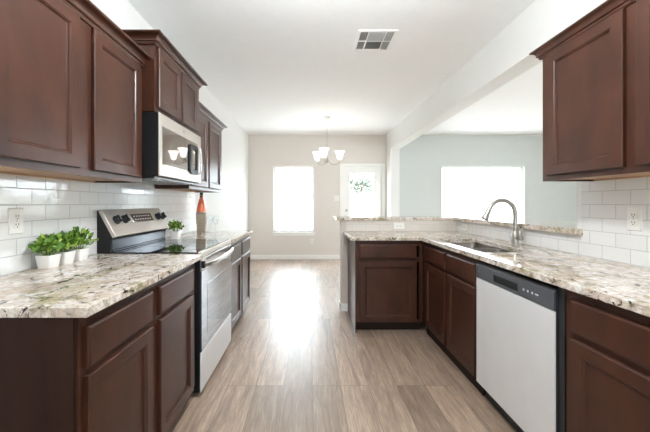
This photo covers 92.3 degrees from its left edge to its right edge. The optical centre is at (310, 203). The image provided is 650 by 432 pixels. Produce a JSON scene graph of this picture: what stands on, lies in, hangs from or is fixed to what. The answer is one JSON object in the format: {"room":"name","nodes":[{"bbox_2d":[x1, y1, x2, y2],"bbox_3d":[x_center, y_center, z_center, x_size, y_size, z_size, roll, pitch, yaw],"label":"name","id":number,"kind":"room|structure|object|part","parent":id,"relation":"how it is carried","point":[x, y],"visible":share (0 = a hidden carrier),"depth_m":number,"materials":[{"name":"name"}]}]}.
{"room":"kitchen","nodes":[
{"label":"kitchen","id":0,"kind":"room"},
{"bbox_2d":[7,0,248,274],"bbox_3d":[-1.435,-0.140,2.690,0.150,2.740,8.680,0,0,0],"label":"wall","id":1,"kind":"structure","parent":0,"point":[228,209],"depth_m":4.99,"materials":[{"name":"white paint"}]},
{"bbox_2d":[0,0,152,182],"bbox_3d":[-1.175,-0.521,1.442,0.369,0.782,1.025,0,0,0],"label":"upper cabinet","id":2,"kind":"object","parent":1,"relation":"attached to","point":[71,78],"visible":1,"depth_m":1.35,"materials":[{"name":"brown wood"}]},
{"bbox_3d":[-1.045,-0.502,1.211,0.019,0.684,0.392,0,0,0],"label":"door","id":3,"kind":"part","parent":2,"relation":"part of","materials":[{"name":"brown wood"}]},
{"bbox_3d":[-1.216,-0.140,1.442,0.285,0.018,0.993,0,0,0],"label":"panel","id":4,"kind":"part","parent":2,"relation":"part of","materials":[{"name":"brown wood"}]},
{"bbox_3d":[-1.022,-0.880,1.442,0.065,0.064,1.025,0,0,0],"label":"crown moulding","id":5,"kind":"part","parent":2,"relation":"part of","materials":[{"name":"brown wood"}]},
{"bbox_3d":[-1.045,-0.502,1.702,0.019,0.684,0.407,0,0,0],"label":"door","id":6,"kind":"part","parent":2,"relation":"part of","materials":[{"name":"brown wood"}]},
{"bbox_2d":[0,174,194,275],"bbox_3d":[-1.357,0.087,1.630,0.007,0.458,4.060,0,0,0],"label":"backsplash","id":7,"kind":"structure","parent":1,"relation":"attached to","point":[49,206],"depth_m":1.70,"materials":[{"name":"white tile"}]},
{"bbox_2d":[8,208,22,234],"bbox_3d":[-1.348,0.080,1.431,0.009,0.118,0.072,0,0,0],"label":"wall outlet","id":8,"kind":"object","parent":7,"relation":"attached to","point":[15,215],"visible":1,"depth_m":1.42,"materials":[{"name":"white plastic"}]},
{"bbox_2d":[13,214,19,219],"bbox_3d":[-1.346,0.060,1.431,0.004,0.029,0.033,0,0,0],"label":"receptacle","id":9,"kind":"object","parent":8,"relation":"attached to","point":[15,216],"depth_m":1.43,"materials":[{"name":"white plastic"}]},
{"bbox_2d":[13,222,19,228],"bbox_3d":[-1.346,0.100,1.431,0.004,0.029,0.033,0,0,0],"label":"receptacle","id":10,"kind":"object","parent":8,"relation":"attached to","point":[16,225],"depth_m":1.43,"materials":[{"name":"white plastic"}]},
{"bbox_2d":[122,29,207,134],"bbox_3d":[-1.137,-0.818,2.333,0.445,0.476,0.881,0,0,0],"label":"upper cabinet","id":11,"kind":"object","parent":1,"relation":"attached to","point":[171,86],"visible":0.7,"depth_m":2.10,"materials":[{"name":"brown wood"}]},
{"bbox_3d":[-1.137,-1.026,2.333,0.445,0.060,0.881,0,0,0],"label":"crown moulding","id":12,"kind":"part","parent":11,"relation":"part of","materials":[{"name":"brown wood"}]},
{"bbox_3d":[-0.969,-0.802,2.154,0.019,0.380,0.337,0,0,0],"label":"door","id":13,"kind":"part","parent":11,"relation":"part of","materials":[{"name":"brown wood"}]},
{"bbox_2d":[142,112,201,184],"bbox_3d":[-1.134,-0.366,2.333,0.434,0.419,0.742,0,0,0],"label":"microwave","id":14,"kind":"object","parent":11,"relation":"attached to","point":[171,153],"visible":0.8,"depth_m":2.12,"materials":[{"name":"silver metal"}]},
{"bbox_3d":[-0.954,-0.377,2.333,0.007,0.399,0.742,0,0,0],"label":"door","id":15,"kind":"part","parent":14,"relation":"part of","materials":[{"name":"metal"}]},
{"bbox_3d":[-0.943,-0.353,2.523,0.014,0.234,0.166,0,0,0],"label":"control frame","id":16,"kind":"part","parent":14,"relation":"part of","materials":[{"name":"black ceramic"}]},
{"bbox_3d":[-0.947,-0.353,2.523,0.005,0.162,0.102,0,0,0],"label":"control glass","id":17,"kind":"part","parent":14,"relation":"part of","materials":[{"name":"grey glass"}]},
{"bbox_3d":[-0.935,-0.361,2.640,0.036,0.243,0.014,0,0,0],"label":"handle","id":18,"kind":"part","parent":14,"relation":"part of","materials":[{"name":"silver metal"}]},
{"bbox_3d":[-0.988,-0.806,2.333,0.020,0.452,0.751,0,0,0],"label":"frame","id":19,"kind":"part","parent":11,"relation":"part of","materials":[{"name":"brown wood"}]},
{"bbox_3d":[-0.969,-0.802,2.516,0.019,0.380,0.336,0,0,0],"label":"door","id":20,"kind":"part","parent":11,"relation":"part of","materials":[{"name":"brown wood"}]},
{"bbox_2d":[154,101,227,192],"bbox_3d":[-1.175,-0.521,3.219,0.369,0.782,1.013,0,0,0],"label":"upper cabinet","id":21,"kind":"object","parent":1,"relation":"attached to","point":[211,127],"visible":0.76,"depth_m":3.21,"materials":[{"name":"brown wood"}]},
{"bbox_3d":[-1.216,-0.140,3.186,0.285,0.018,0.916,0,0,0],"label":"panel","id":22,"kind":"part","parent":21,"relation":"part of","materials":[{"name":"brown wood"}]},
{"bbox_3d":[-1.045,-0.502,2.953,0.019,0.684,0.425,0,0,0],"label":"door","id":23,"kind":"part","parent":21,"relation":"part of","materials":[{"name":"brown wood"}]},
{"bbox_3d":[-1.064,-0.512,3.186,0.020,0.765,0.948,0,0,0],"label":"frame","id":24,"kind":"part","parent":21,"relation":"part of","materials":[{"name":"brown wood"}]},
{"bbox_3d":[-1.175,-0.880,3.219,0.369,0.064,1.013,0,0,0],"label":"crown moulding","id":25,"kind":"part","parent":21,"relation":"part of","materials":[{"name":"brown wood"}]},
{"bbox_3d":[-1.045,-0.502,3.420,0.019,0.684,0.430,0,0,0],"label":"door","id":26,"kind":"part","parent":21,"relation":"part of","materials":[{"name":"brown wood"}]},
{"bbox_2d":[128,0,542,134],"bbox_3d":[2.620,-1.570,2.690,8.260,0.120,8.680,0,0,0],"label":"ceiling","id":27,"kind":"structure","parent":0,"point":[277,67],"depth_m":3.29,"materials":[{"name":"white paint"}]},
{"bbox_2d":[312,116,344,164],"bbox_3d":[0.319,-1.094,5.410,0.570,0.831,0.570,0,0,0],"label":"chandelier","id":28,"kind":"object","parent":27,"relation":"hanging from","point":[324,150],"visible":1,"depth_m":5.45,"materials":[{"name":"white glass"}]},
{"bbox_3d":[0.121,-0.846,5.607,0.175,0.152,0.175,0,0,0],"label":"lamp shade","id":29,"kind":"part","parent":28,"relation":"part of","materials":[{"name":"white glass"}]},
{"bbox_3d":[0.227,-0.846,5.212,0.175,0.152,0.175,0,0,0],"label":"lamp shade","id":30,"kind":"part","parent":28,"relation":"part of","materials":[{"name":"white glass"}]},
{"bbox_3d":[0.516,-0.846,5.501,0.175,0.152,0.175,0,0,0],"label":"lamp shade","id":31,"kind":"part","parent":28,"relation":"part of","materials":[{"name":"white glass"}]},
{"bbox_2d":[353,30,398,50],"bbox_3d":[0.590,-1.503,2.885,0.350,0.013,0.360,0,0,0],"label":"ceiling vent","id":32,"kind":"object","parent":27,"relation":"in","point":[366,40],"visible":1,"depth_m":2.87,"materials":[{"name":"white metal"}]},
{"bbox_2d":[168,259,516,431],"bbox_3d":[2.620,1.290,2.690,8.260,0.120,8.680,0,0,0],"label":"floor","id":33,"kind":"structure","parent":0,"point":[293,361],"depth_m":2.22,"materials":[{"name":"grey wood"}]},
{"bbox_2d":[0,263,194,431],"bbox_3d":[-1.029,0.789,1.447,0.658,0.881,0.986,0,0,0],"label":"base cabinet","id":34,"kind":"object","parent":33,"relation":"on","point":[128,365],"visible":0.78,"depth_m":1.08,"materials":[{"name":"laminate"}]},
{"bbox_3d":[-1.039,0.789,0.962,0.638,0.881,0.008,0,0,0],"label":"panel","id":35,"kind":"part","parent":34,"relation":"part of","materials":[{"name":"laminate"}]},
{"bbox_2d":[0,254,202,317],"bbox_3d":[-1.016,0.332,1.458,0.672,0.032,1.020,0,0,0],"label":"countertop","id":36,"kind":"structure","parent":34,"relation":"on","point":[84,288],"depth_m":1.25,"materials":[{"name":"beige stone"}]},
{"bbox_2d":[28,232,77,268],"bbox_3d":[-1.271,0.225,1.543,0.159,0.181,0.206,0,0,0],"label":"potted plant","id":37,"kind":"object","parent":36,"relation":"on","point":[45,243],"visible":1,"depth_m":1.51,"materials":[{"name":"green plant"}]},
{"bbox_3d":[-1.292,0.283,1.538,0.076,0.065,0.076,0,0,0],"label":"pot","id":38,"kind":"part","parent":37,"relation":"part of","materials":[{"name":"white ceramic"}]},
{"bbox_2d":[54,230,82,264],"bbox_3d":[-1.280,0.228,1.637,0.127,0.176,0.177,0,0,26],"label":"potted plant","id":39,"kind":"object","parent":36,"relation":"on","point":[67,256],"visible":0.51,"depth_m":1.63,"materials":[{"name":"green plant"}]},
{"bbox_3d":[-1.296,0.283,1.640,0.076,0.065,0.076,0,0,0],"label":"pot","id":40,"kind":"part","parent":39,"relation":"part of","materials":[{"name":"white ceramic"}]},
{"bbox_2d":[68,226,98,260],"bbox_3d":[-1.274,0.219,1.754,0.152,0.194,0.173,0,0,0],"label":"potted plant","id":41,"kind":"object","parent":36,"relation":"on","point":[81,254],"visible":0.66,"depth_m":1.74,"materials":[{"name":"green plant"}]},
{"bbox_3d":[-1.296,0.283,1.744,0.076,0.065,0.076,0,0,0],"label":"pot","id":42,"kind":"part","parent":41,"relation":"part of","materials":[{"name":"white ceramic"}]},
{"bbox_3d":[-0.710,0.456,1.192,0.019,0.133,0.409,0,0,0],"label":"drawer","id":43,"kind":"part","parent":34,"relation":"part of","materials":[{"name":"brown wood"}]},
{"bbox_3d":[-0.710,0.836,1.192,0.019,0.577,0.409,0,0,0],"label":"door","id":44,"kind":"part","parent":34,"relation":"part of","materials":[{"name":"brown wood"}]},
{"bbox_3d":[-0.729,0.740,1.452,0.020,0.781,0.975,0,0,0],"label":"frame","id":45,"kind":"part","parent":34,"relation":"part of","materials":[{"name":"brown wood"}]},
{"bbox_3d":[-0.710,0.456,1.670,0.019,0.133,0.416,0,0,0],"label":"drawer","id":46,"kind":"part","parent":34,"relation":"part of","materials":[{"name":"brown wood"}]},
{"bbox_3d":[-0.710,0.836,1.670,0.019,0.577,0.416,0,0,0],"label":"door","id":47,"kind":"part","parent":34,"relation":"part of","materials":[{"name":"brown wood"}]},
{"bbox_2d":[97,208,233,392],"bbox_3d":[-0.989,0.634,2.349,0.727,1.191,0.753,0,0,0],"label":"range","id":48,"kind":"object","parent":33,"relation":"on","point":[119,231],"visible":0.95,"depth_m":2.17,"materials":[{"name":"silver metal"}]},
{"bbox_3d":[-1.274,0.108,2.060,0.048,0.057,0.060,0,0,0],"label":"knob","id":49,"kind":"part","parent":48,"relation":"part of","materials":[{"name":"black plastic"}]},
{"bbox_3d":[-1.274,0.108,2.150,0.048,0.057,0.060,0,0,0],"label":"knob","id":50,"kind":"part","parent":48,"relation":"part of","materials":[{"name":"black plastic"}]},
{"bbox_3d":[-1.286,0.129,2.349,0.109,0.181,0.753,0,0,0],"label":"control panel","id":51,"kind":"part","parent":48,"relation":"part of","materials":[{"name":"metal"}]},
{"bbox_2d":[109,239,227,253],"bbox_3d":[-0.994,0.317,2.349,0.563,0.016,0.751,0,0,0],"label":"cooktop","id":52,"kind":"object","parent":48,"relation":"in","point":[154,246],"depth_m":2.24,"materials":[{"name":"black glass"}]},
{"bbox_3d":[-0.680,0.388,1.986,0.024,0.044,0.019,0,0,0],"label":"handle","id":53,"kind":"part","parent":48,"relation":"part of","materials":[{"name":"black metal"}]},
{"bbox_3d":[-0.701,0.327,2.349,0.022,0.038,0.751,0,0,0],"label":"trim","id":54,"kind":"part","parent":48,"relation":"part of","materials":[{"name":"metal"}]},
{"bbox_3d":[-0.695,1.073,2.349,0.010,0.245,0.743,0,0,0],"label":"storage drawer","id":55,"kind":"part","parent":48,"relation":"part of","materials":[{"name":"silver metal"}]},
{"bbox_3d":[-0.695,0.686,2.349,0.010,0.512,0.743,0,0,0],"label":"oven door","id":56,"kind":"part","parent":48,"relation":"part of","materials":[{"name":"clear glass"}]},
{"bbox_3d":[-0.695,0.390,2.349,0.010,0.080,0.743,0,0,0],"label":"door rail","id":57,"kind":"part","parent":48,"relation":"part of","materials":[{"name":"silver metal"}]},
{"bbox_3d":[-0.659,0.388,2.349,0.068,0.038,0.723,0,0,0],"label":"handle","id":58,"kind":"part","parent":48,"relation":"part of","materials":[{"name":"silver metal"}]},
{"bbox_2d":[230,235,249,329],"bbox_3d":[-1.029,0.789,3.196,0.658,0.881,0.928,0,0,0],"label":"base cabinet","id":59,"kind":"object","parent":33,"relation":"on","point":[240,257],"visible":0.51,"depth_m":3.12,"materials":[{"name":"brown wood"}]},
{"bbox_2d":[166,230,252,242],"bbox_3d":[-1.016,0.332,3.207,0.672,0.032,0.957,0,0,0],"label":"countertop","id":60,"kind":"structure","parent":59,"relation":"on","point":[234,235],"depth_m":3.19,"materials":[{"name":"beige stone"}]},
{"bbox_2d":[168,219,184,237],"bbox_3d":[-1.233,0.227,2.878,0.190,0.178,0.136,0,0,0],"label":"potted plant","id":61,"kind":"object","parent":60,"relation":"on","point":[173,234],"visible":0.93,"depth_m":2.84,"materials":[{"name":"green plant"}]},
{"bbox_3d":[-1.235,0.283,2.860,0.084,0.065,0.084,0,0,0],"label":"pot","id":62,"kind":"part","parent":61,"relation":"part of","materials":[{"name":"white ceramic"}]},
{"bbox_2d":[196,212,206,231],"bbox_3d":[-1.224,0.206,3.500,0.118,0.220,0.118,0,0,0],"label":"wine chiller","id":63,"kind":"object","parent":60,"relation":"on","point":[201,217],"visible":0.99,"depth_m":3.46,"materials":[{"name":"beige metal"}]},
{"bbox_2d":[196,193,205,211],"bbox_3d":[-1.224,0.092,3.500,0.103,0.431,0.103,0,0,0],"label":"wine bottle","id":64,"kind":"object","parent":63,"relation":"in","point":[201,207],"visible":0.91,"depth_m":3.47,"materials":[{"name":"glass"}]},
{"bbox_3d":[-0.710,0.456,2.962,0.019,0.133,0.415,0,0,0],"label":"drawer","id":65,"kind":"part","parent":59,"relation":"part of","materials":[{"name":"brown wood"}]},
{"bbox_3d":[-0.710,0.836,2.962,0.019,0.577,0.415,0,0,0],"label":"door","id":66,"kind":"part","parent":59,"relation":"part of","materials":[{"name":"brown wood"}]},
{"bbox_3d":[-0.729,0.740,3.196,0.020,0.781,0.928,0,0,0],"label":"frame","id":67,"kind":"part","parent":59,"relation":"part of","materials":[{"name":"brown wood"}]},
{"bbox_3d":[-0.710,0.456,3.422,0.019,0.133,0.425,0,0,0],"label":"drawer","id":68,"kind":"part","parent":59,"relation":"part of","materials":[{"name":"brown wood"}]},
{"bbox_3d":[-0.710,0.836,3.422,0.019,0.577,0.425,0,0,0],"label":"door","id":69,"kind":"part","parent":59,"relation":"part of","materials":[{"name":"brown wood"}]},
{"bbox_2d":[348,239,422,332],"bbox_3d":[0.748,0.789,3.263,0.644,0.881,0.622,0,0,0],"label":"base cabinet","id":70,"kind":"object","parent":33,"relation":"on","point":[385,278],"visible":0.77,"depth_m":2.96,"materials":[{"name":"brown wood"}]},
{"bbox_3d":[0.429,0.789,3.273,0.007,0.881,0.602,0,0,0],"label":"panel","id":71,"kind":"part","parent":70,"relation":"part of","materials":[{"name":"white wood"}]},
{"bbox_3d":[0.735,0.456,2.962,0.546,0.133,0.019,0,0,0],"label":"drawer","id":72,"kind":"part","parent":70,"relation":"part of","materials":[{"name":"brown wood"}]},
{"bbox_3d":[0.735,0.836,2.962,0.546,0.577,0.019,0,0,0],"label":"door","id":73,"kind":"part","parent":70,"relation":"part of","materials":[{"name":"brown wood"}]},
{"bbox_2d":[424,242,512,395],"bbox_3d":[1.361,0.789,2.478,0.613,0.881,0.973,0,0,0],"label":"base cabinet","id":74,"kind":"object","parent":33,"relation":"on","point":[449,276],"visible":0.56,"depth_m":2.35,"materials":[{"name":"brown wood"}]},
{"bbox_3d":[1.065,0.456,2.674,0.019,0.133,0.423,0,0,0],"label":"drawer","id":75,"kind":"part","parent":74,"relation":"part of","materials":[{"name":"brown wood"}]},
{"bbox_3d":[1.065,0.836,2.674,0.019,0.577,0.423,0,0,0],"label":"door","id":76,"kind":"part","parent":74,"relation":"part of","materials":[{"name":"brown wood"}]},
{"bbox_3d":[1.084,0.740,2.478,0.020,0.781,0.973,0,0,0],"label":"frame","id":77,"kind":"part","parent":74,"relation":"part of","materials":[{"name":"brown wood"}]},
{"bbox_3d":[1.065,0.836,2.219,0.019,0.577,0.413,0,0,0],"label":"door","id":78,"kind":"part","parent":74,"relation":"part of","materials":[{"name":"brown wood"}]},
{"bbox_3d":[1.065,0.456,2.219,0.019,0.133,0.413,0,0,0],"label":"drawer","id":79,"kind":"part","parent":74,"relation":"part of","materials":[{"name":"brown wood"}]},
{"bbox_2d":[343,231,649,316],"bbox_3d":[1.019,0.332,1.964,1.288,0.032,3.207,0,0,0],"label":"countertop","id":80,"kind":"structure","parent":74,"relation":"on","point":[622,285],"depth_m":1.59,"materials":[{"name":"beige stone"}]},
{"bbox_2d":[452,243,511,251],"bbox_3d":[1.295,0.451,2.405,0.352,0.204,0.762,0,0,0],"label":"sink","id":81,"kind":"object","parent":80,"relation":"in","point":[475,246],"visible":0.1,"depth_m":2.56,"materials":[{"name":"grey metal"}]},
{"bbox_3d":[1.295,0.446,2.604,0.352,0.194,0.363,0,0,0],"label":"bowl","id":82,"kind":"part","parent":81,"relation":"part of","materials":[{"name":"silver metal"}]},
{"bbox_3d":[1.295,0.451,2.216,0.352,0.204,0.383,0,0,0],"label":"bowl","id":83,"kind":"part","parent":81,"relation":"part of","materials":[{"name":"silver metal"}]},
{"bbox_2d":[481,198,523,245],"bbox_3d":[1.420,0.138,2.313,0.283,0.357,0.097,0,0,0],"label":"kitchen faucet","id":84,"kind":"object","parent":80,"relation":"on","point":[515,237],"visible":1,"depth_m":2.32,"materials":[{"name":"silver metal"}]},
{"bbox_3d":[1.433,0.088,2.330,0.226,0.257,0.032,0,0,0],"label":"spout","id":85,"kind":"part","parent":84,"relation":"part of","materials":[{"name":"silver metal"}]},
{"bbox_3d":[1.537,0.253,2.304,0.038,0.039,0.055,0,0,-15],"label":"handle","id":86,"kind":"part","parent":84,"relation":"part of","materials":[{"name":"silver metal"}]},
{"bbox_2d":[476,262,565,431],"bbox_3d":[1.350,0.792,1.649,0.600,0.876,0.669,0,0,0],"label":"dishwasher","id":87,"kind":"object","parent":33,"relation":"on","point":[521,319],"visible":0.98,"depth_m":1.56,"materials":[{"name":"silver plastic"}]},
{"bbox_3d":[1.123,1.178,1.665,0.015,0.104,0.634,0,0,0],"label":"toe panel","id":88,"kind":"part","parent":87,"relation":"part of","materials":[{"name":"black plastic"}]},
{"bbox_2d":[566,289,649,431],"bbox_3d":[1.361,0.789,0.846,0.613,0.881,0.932,0,0,0],"label":"base cabinet","id":89,"kind":"object","parent":33,"relation":"on","point":[608,345],"visible":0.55,"depth_m":1.12,"materials":[{"name":"brown wood"}]},
{"bbox_3d":[1.065,0.836,1.076,0.019,0.577,0.392,0,0,0],"label":"door","id":90,"kind":"part","parent":89,"relation":"part of","materials":[{"name":"brown wood"}]},
{"bbox_3d":[1.065,0.456,1.076,0.019,0.133,0.392,0,0,0],"label":"drawer","id":91,"kind":"part","parent":89,"relation":"part of","materials":[{"name":"brown wood"}]},
{"bbox_2d":[249,135,576,254],"bbox_3d":[2.620,-0.140,6.955,7.960,2.740,0.150,0,0,0],"label":"wall","id":92,"kind":"structure","parent":0,"point":[266,152],"depth_m":6.88,"materials":[{"name":"beige paint"}]},
{"bbox_2d":[272,167,314,235],"bbox_3d":[-0.370,-0.058,6.933,0.950,1.525,0.165,0,0,0],"label":"window","id":93,"kind":"structure","parent":92,"relation":"in","point":[276,232],"depth_m":6.96,"materials":[{"name":"white paint"}]},
{"bbox_3d":[-0.370,0.667,6.902,0.950,0.075,0.105,0,0,0],"label":"sill","id":94,"kind":"part","parent":93,"relation":"part of","materials":[{"name":"white paint"}]},
{"bbox_2d":[250,255,339,258],"bbox_3d":[-0.357,1.180,6.873,2.005,0.100,0.014,0,0,0],"label":"baseboard","id":95,"kind":"structure","parent":92,"relation":"attached to","point":[251,256],"depth_m":6.87,"materials":[{"name":"white paint"}]},
{"bbox_2d":[340,164,384,215],"bbox_3d":[1.145,0.175,6.929,0.994,2.109,0.201,0,0,0],"label":"door","id":96,"kind":"structure","parent":92,"relation":"in","point":[378,170],"depth_m":6.90,"materials":[{"name":"white paint"}]},
{"bbox_3d":[1.131,0.155,6.895,0.591,1.694,0.010,0,0,0],"label":"lite frame","id":97,"kind":"part","parent":96,"relation":"part of","materials":[{"name":"white paint"}]},
{"bbox_2d":[442,167,521,218],"bbox_3d":[3.810,-0.058,6.933,1.880,1.525,0.165,0,0,0],"label":"window","id":98,"kind":"structure","parent":92,"relation":"in","point":[519,168],"depth_m":6.96,"materials":[{"name":"white paint"}]},
{"bbox_2d":[340,220,567,310],"bbox_3d":[1.101,0.711,2.829,1.498,1.038,1.741,0,0,0],"label":"wall","id":99,"kind":"structure","parent":0,"point":[343,239],"depth_m":3.58,"materials":[{"name":"beige paint"}]},
{"bbox_2d":[339,300,347,310],"bbox_3d":[1.094,1.188,3.638,1.512,0.085,0.153,0,0,0],"label":"baseboard","id":100,"kind":"structure","parent":99,"relation":"attached to","point":[343,307],"depth_m":3.56,"materials":[{"name":"white paint"}]},
{"bbox_2d":[346,220,455,230],"bbox_3d":[1.034,0.254,3.571,1.258,0.124,0.007,0,0,0],"label":"backsplash","id":101,"kind":"structure","parent":99,"relation":"attached to","point":[351,225],"depth_m":3.57,"materials":[{"name":"beige tile"}]},
{"bbox_2d":[394,223,403,228],"bbox_3d":[1.010,0.254,3.563,0.118,0.072,0.009,0,0,0],"label":"wall outlet","id":102,"kind":"object","parent":101,"relation":"attached to","point":[396,225],"visible":1,"depth_m":3.56,"materials":[{"name":"white plastic"}]},
{"bbox_2d":[334,216,582,234],"bbox_3d":[1.176,0.173,2.917,1.768,0.037,2.025,0,0,0],"label":"bar","id":103,"kind":"object","parent":99,"relation":"on","point":[558,227],"visible":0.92,"depth_m":2.86,"materials":[{"name":"beige stone"}]},
{"bbox_2d":[386,0,646,267],"bbox_3d":[1.760,-0.140,2.690,0.180,2.740,8.380,0,0,0],"label":"wall","id":104,"kind":"structure","parent":0,"point":[506,56],"depth_m":2.96,"materials":[{"name":"white paint"}]},
{"bbox_2d":[456,177,649,267],"bbox_3d":[1.667,0.087,1.587,0.007,0.458,3.975,0,0,0],"label":"backsplash","id":105,"kind":"structure","parent":104,"relation":"attached to","point":[604,204],"depth_m":1.76,"materials":[{"name":"white tile"}]},
{"bbox_2d":[462,224,467,230],"bbox_3d":[1.658,0.254,3.360,0.009,0.072,0.118,0,0,0],"label":"wall outlet","id":106,"kind":"object","parent":105,"relation":"attached to","point":[464,226],"visible":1,"depth_m":3.34,"materials":[{"name":"white plastic"}]},
{"bbox_2d":[627,208,641,230],"bbox_3d":[1.658,0.080,1.600,0.009,0.118,0.072,0,0,0],"label":"wall outlet","id":107,"kind":"object","parent":105,"relation":"attached to","point":[634,215],"visible":1,"depth_m":1.59,"materials":[{"name":"white plastic"}]},
{"bbox_2d":[630,213,636,217],"bbox_3d":[1.656,0.060,1.600,0.004,0.029,0.033,0,0,0],"label":"receptacle","id":108,"kind":"object","parent":107,"relation":"attached to","point":[632,215],"depth_m":1.60,"materials":[{"name":"white plastic"}]},
{"bbox_2d":[630,220,636,225],"bbox_3d":[1.656,0.100,1.600,0.004,0.029,0.033,0,0,0],"label":"receptacle","id":109,"kind":"object","parent":107,"relation":"attached to","point":[632,222],"depth_m":1.60,"materials":[{"name":"white plastic"}]},
{"bbox_2d":[529,0,649,180],"bbox_3d":[1.494,-0.517,1.371,0.351,0.774,1.022,0,0,0],"label":"upper cabinet","id":110,"kind":"object","parent":104,"relation":"attached to","point":[596,70],"visible":1,"depth_m":1.47,"materials":[{"name":"brown wood"}]},
{"bbox_3d":[1.494,-0.876,1.371,0.351,0.056,1.022,0,0,0],"label":"crown moulding","id":111,"kind":"part","parent":110,"relation":"part of","materials":[{"name":"brown wood"}]},
{"bbox_3d":[1.355,-0.501,1.565,0.019,0.686,0.435,0,0,0],"label":"door","id":112,"kind":"part","parent":110,"relation":"part of","materials":[{"name":"brown wood"}]},
{"bbox_3d":[1.526,-0.140,1.347,0.285,0.018,0.943,0,0,0],"label":"panel","id":113,"kind":"part","parent":110,"relation":"part of","materials":[{"name":"brown wood"}]},
{"bbox_3d":[1.355,-0.501,1.084,0.019,0.686,0.418,0,0,0],"label":"door","id":114,"kind":"part","parent":110,"relation":"part of","materials":[{"name":"brown wood"}]},
{"label":"outside","id":115,"kind":"structure","parent":0,"visible":0},
{"bbox_2d":[282,214,310,229],"bbox_3d":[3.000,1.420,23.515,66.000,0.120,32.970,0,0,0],"label":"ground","id":116,"kind":"structure","parent":115,"point":[282,214],"depth_m":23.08,"materials":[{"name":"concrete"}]},
{"bbox_2d":[350,174,373,192],"bbox_3d":[1.947,-0.016,11.959,1.444,2.758,1.595,0,0,0],"label":"tree","id":117,"kind":"object","parent":116,"relation":"on","point":[365,183],"visible":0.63,"depth_m":11.79,"materials":[{"name":"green plant"}]}
]}

